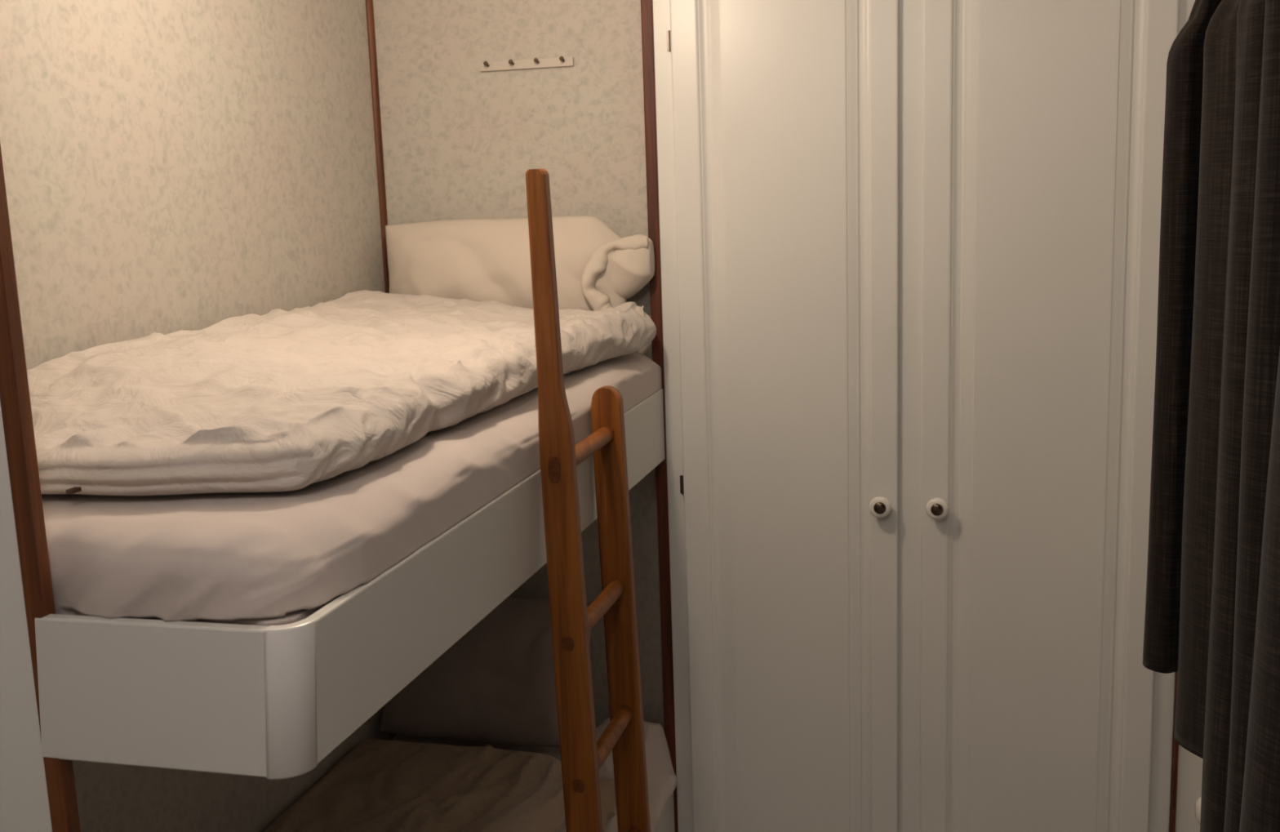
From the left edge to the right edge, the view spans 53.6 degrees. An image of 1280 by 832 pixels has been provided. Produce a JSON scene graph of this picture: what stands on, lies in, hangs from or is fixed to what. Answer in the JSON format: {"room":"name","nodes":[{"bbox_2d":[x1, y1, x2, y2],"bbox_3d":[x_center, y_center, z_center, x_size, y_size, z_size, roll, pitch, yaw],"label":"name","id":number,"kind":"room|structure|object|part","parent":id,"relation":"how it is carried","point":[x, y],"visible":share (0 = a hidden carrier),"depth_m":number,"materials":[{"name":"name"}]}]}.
{"room":"ship cabin","nodes":[
{"label":"ship cabin","id":0,"kind":"room"},
{"bbox_2d":[0,401,52,831],"bbox_3d":[-0.911,0.337,1.589,0.391,2.680,0.021,1,10,14],"label":"wall partition","id":1,"kind":"structure","parent":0,"point":[24,796],"depth_m":1.54,"materials":[{"name":"white paint"}]},
{"bbox_2d":[0,142,80,831],"bbox_3d":[-0.715,0.339,1.537,0.024,2.680,0.024,1,10,14],"label":"wooden post","id":2,"kind":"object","parent":1,"relation":"attached to","point":[15,397],"depth_m":1.48,"materials":[{"name":"brown wood"}]},
{"bbox_2d":[0,0,396,831],"bbox_3d":[-1.116,0.329,1.678,0.050,2.680,4.800,1,10,14],"label":"wall","id":3,"kind":"structure","parent":0,"point":[170,166],"depth_m":2.45,"materials":[{"name":"paper"}]},
{"bbox_2d":[34,388,665,779],"bbox_3d":[-0.516,0.169,2.410,0.746,0.183,1.847,1,10,14],"label":"bunk bed","id":4,"kind":"object","parent":3,"relation":"attached to","point":[272,702],"visible":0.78,"depth_m":1.51,"materials":[{"name":"white laminate"}]},
{"bbox_3d":[-0.573,0.328,1.494,0.317,0.180,0.018,1,10,14],"label":"foot panel","id":5,"kind":"part","parent":4,"relation":"part of","materials":[{"name":"white laminate"}]},
{"bbox_3d":[-0.403,0.328,1.463,0.055,0.183,0.042,1,10,14],"label":"corner moulding","id":6,"kind":"part","parent":4,"relation":"part of","materials":[{"name":"white wood"}]},
{"bbox_2d":[41,351,662,626],"bbox_3d":[-0.519,0.101,2.397,0.744,0.255,1.836,1,10,14],"label":"mattress","id":7,"kind":"object","parent":4,"relation":"on","point":[275,557],"visible":0.38,"depth_m":1.57,"materials":[{"name":"fabric"}]},
{"bbox_2d":[26,289,656,495],"bbox_3d":[-0.518,-0.109,2.369,0.748,0.158,1.647,1,10,14],"label":"duvet","id":8,"kind":"object","parent":7,"relation":"on","point":[277,400],"visible":0.92,"depth_m":1.91,"materials":[{"name":"fabric"}]},
{"bbox_2d":[385,215,654,317],"bbox_3d":[-0.309,-0.329,3.154,0.702,0.326,0.171,1,10,14],"label":"pillow","id":9,"kind":"object","parent":7,"relation":"on","point":[475,260],"visible":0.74,"depth_m":3.09,"materials":[{"name":"fabric"}]},
{"bbox_3d":[-0.170,0.172,2.320,0.030,0.180,1.760,1,10,14],"label":"rail","id":10,"kind":"part","parent":4,"relation":"part of","materials":[{"name":"white laminate"}]},
{"bbox_2d":[365,0,389,293],"bbox_3d":[-0.646,0.020,3.381,0.014,2.680,0.014,1,10,14],"label":"trim","id":11,"kind":"structure","parent":3,"relation":"attached to","point":[369,3],"depth_m":3.25,"materials":[{"name":"brown wood"}]},
{"bbox_2d":[373,0,664,731],"bbox_3d":[-0.291,0.019,3.318,0.735,2.680,0.040,1,10,14],"label":"wall","id":12,"kind":"structure","parent":0,"point":[460,140],"depth_m":3.17,"materials":[{"name":"paper"}]},
{"bbox_2d":[480,56,573,71],"bbox_3d":[-0.283,-0.867,3.119,0.242,0.023,0.029,1,10,14],"label":"hook rail","id":13,"kind":"object","parent":12,"relation":"attached to","point":[561,61],"visible":1,"depth_m":3.12,"materials":[{"name":"white wood"}]},
{"bbox_2d":[640,0,678,831],"bbox_3d":[0.056,0.029,3.188,0.029,2.680,0.054,1,10,14],"label":"trim","id":14,"kind":"structure","parent":12,"relation":"attached to","point":[646,6],"depth_m":3.13,"materials":[{"name":"brown wood"}]},
{"bbox_2d":[1168,678,1203,831],"bbox_3d":[0.835,0.347,1.181,0.050,2.680,4.800,1,10,14],"label":"wall","id":15,"kind":"structure","parent":0,"point":[1189,774],"depth_m":2.85,"materials":[{"name":"white paint"}]},
{"bbox_2d":[1169,671,1178,831],"bbox_3d":[1.233,0.047,2.851,0.010,2.680,0.018,1,10,14],"label":"trim","id":16,"kind":"structure","parent":15,"relation":"attached to","point":[1175,745],"depth_m":2.98,"materials":[{"name":"wood"}]},
{"bbox_2d":[1195,795,1201,824],"bbox_3d":[1.168,0.824,2.643,0.018,0.060,0.060,1,10,14],"label":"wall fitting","id":17,"kind":"object","parent":15,"relation":"attached to","point":[1197,804],"visible":0.51,"depth_m":2.63,"materials":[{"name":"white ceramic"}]},
{"bbox_3d":[0.818,-0.597,1.350,0.084,0.016,1.740,1,10,14],"label":"rail","id":18,"kind":"object","parent":15,"relation":"attached to","visible":0},
{"bbox_2d":[1142,0,1279,831],"bbox_3d":[0.737,0.007,1.484,0.172,1.216,1.690,1,10,14],"label":"clothes","id":19,"kind":"object","parent":18,"relation":"hanging from","point":[1212,618],"visible":1,"depth_m":1.68,"materials":[{"name":"black fabric"}]},
{"bbox_3d":[-0.094,1.683,1.660,2.070,0.050,4.800,1,10,14],"label":"floor","id":20,"kind":"structure","parent":0,"visible":0},
{"bbox_2d":[525,168,650,831],"bbox_3d":[-0.067,0.524,2.450,0.110,1.964,0.365,1,10,14],"label":"ladder","id":21,"kind":"object","parent":20,"relation":"on","point":[582,757],"visible":1,"depth_m":2.29,"materials":[{"name":"orange wood"}]},
{"bbox_2d":[654,792,675,831],"bbox_3d":[-0.473,1.286,2.627,0.741,0.430,1.793,1,10,14],"label":"bed base","id":22,"kind":"object","parent":20,"relation":"on","point":[666,824],"visible":0.02,"depth_m":3.26,"materials":[{"name":"white laminate"}]},
{"bbox_2d":[390,733,617,831],"bbox_3d":[-0.491,1.033,2.589,0.718,0.129,1.765,1,10,14],"label":"mattress","id":23,"kind":"object","parent":22,"relation":"on","point":[611,825],"visible":0.02,"depth_m":3.25,"materials":[{"name":"fabric"}]},
{"bbox_2d":[263,738,616,831],"bbox_3d":[-0.519,0.948,2.443,0.729,0.093,1.400,1,10,14],"label":"duvet","id":24,"kind":"object","parent":23,"relation":"on","point":[380,785],"visible":0.87,"depth_m":2.87,"materials":[{"name":"fabric"}]},
{"bbox_2d":[379,596,591,746],"bbox_3d":[-0.394,0.644,3.243,0.550,0.342,0.204,1,10,14],"label":"pillow","id":25,"kind":"object","parent":23,"relation":"on","point":[495,685],"visible":0.54,"depth_m":3.17,"materials":[{"name":"fabric"}]},
{"bbox_2d":[595,717,678,831],"bbox_3d":[-0.039,0.883,3.149,0.209,0.192,0.355,1,10,14],"label":"blanket","id":26,"kind":"object","parent":23,"relation":"on","point":[662,781],"visible":0.3,"depth_m":3.16,"materials":[{"name":"fabric"}]},
{"bbox_2d":[652,0,1195,831],"bbox_3d":[0.710,0.003,3.256,1.202,2.665,0.642,1,10,14],"label":"wardrobe","id":27,"kind":"object","parent":20,"relation":"on","point":[909,249],"visible":0.98,"depth_m":2.98,"materials":[{"name":"white paint"}]},
{"bbox_3d":[0.358,0.024,3.069,0.524,2.560,0.017,1,10,14],"label":"door","id":28,"kind":"part","parent":27,"relation":"part of","materials":[{"name":"white paint"}]},
{"bbox_3d":[0.572,0.215,3.019,0.052,0.052,0.038,1,10,14],"label":"knob","id":29,"kind":"part","parent":27,"relation":"part of","materials":[{"name":"white ceramic"}]},
{"bbox_3d":[0.647,0.028,3.016,0.088,2.540,0.020,1,10,14],"label":"post","id":30,"kind":"part","parent":27,"relation":"part of","materials":[{"name":"white paint"}]},
{"bbox_3d":[0.700,0.216,2.987,0.052,0.052,0.038,1,10,14],"label":"knob","id":31,"kind":"part","parent":27,"relation":"part of","materials":[{"name":"white ceramic"}]},
{"bbox_3d":[0.921,0.029,2.925,0.532,2.560,0.017,1,10,14],"label":"door","id":32,"kind":"part","parent":27,"relation":"part of","materials":[{"name":"white paint"}]}
]}

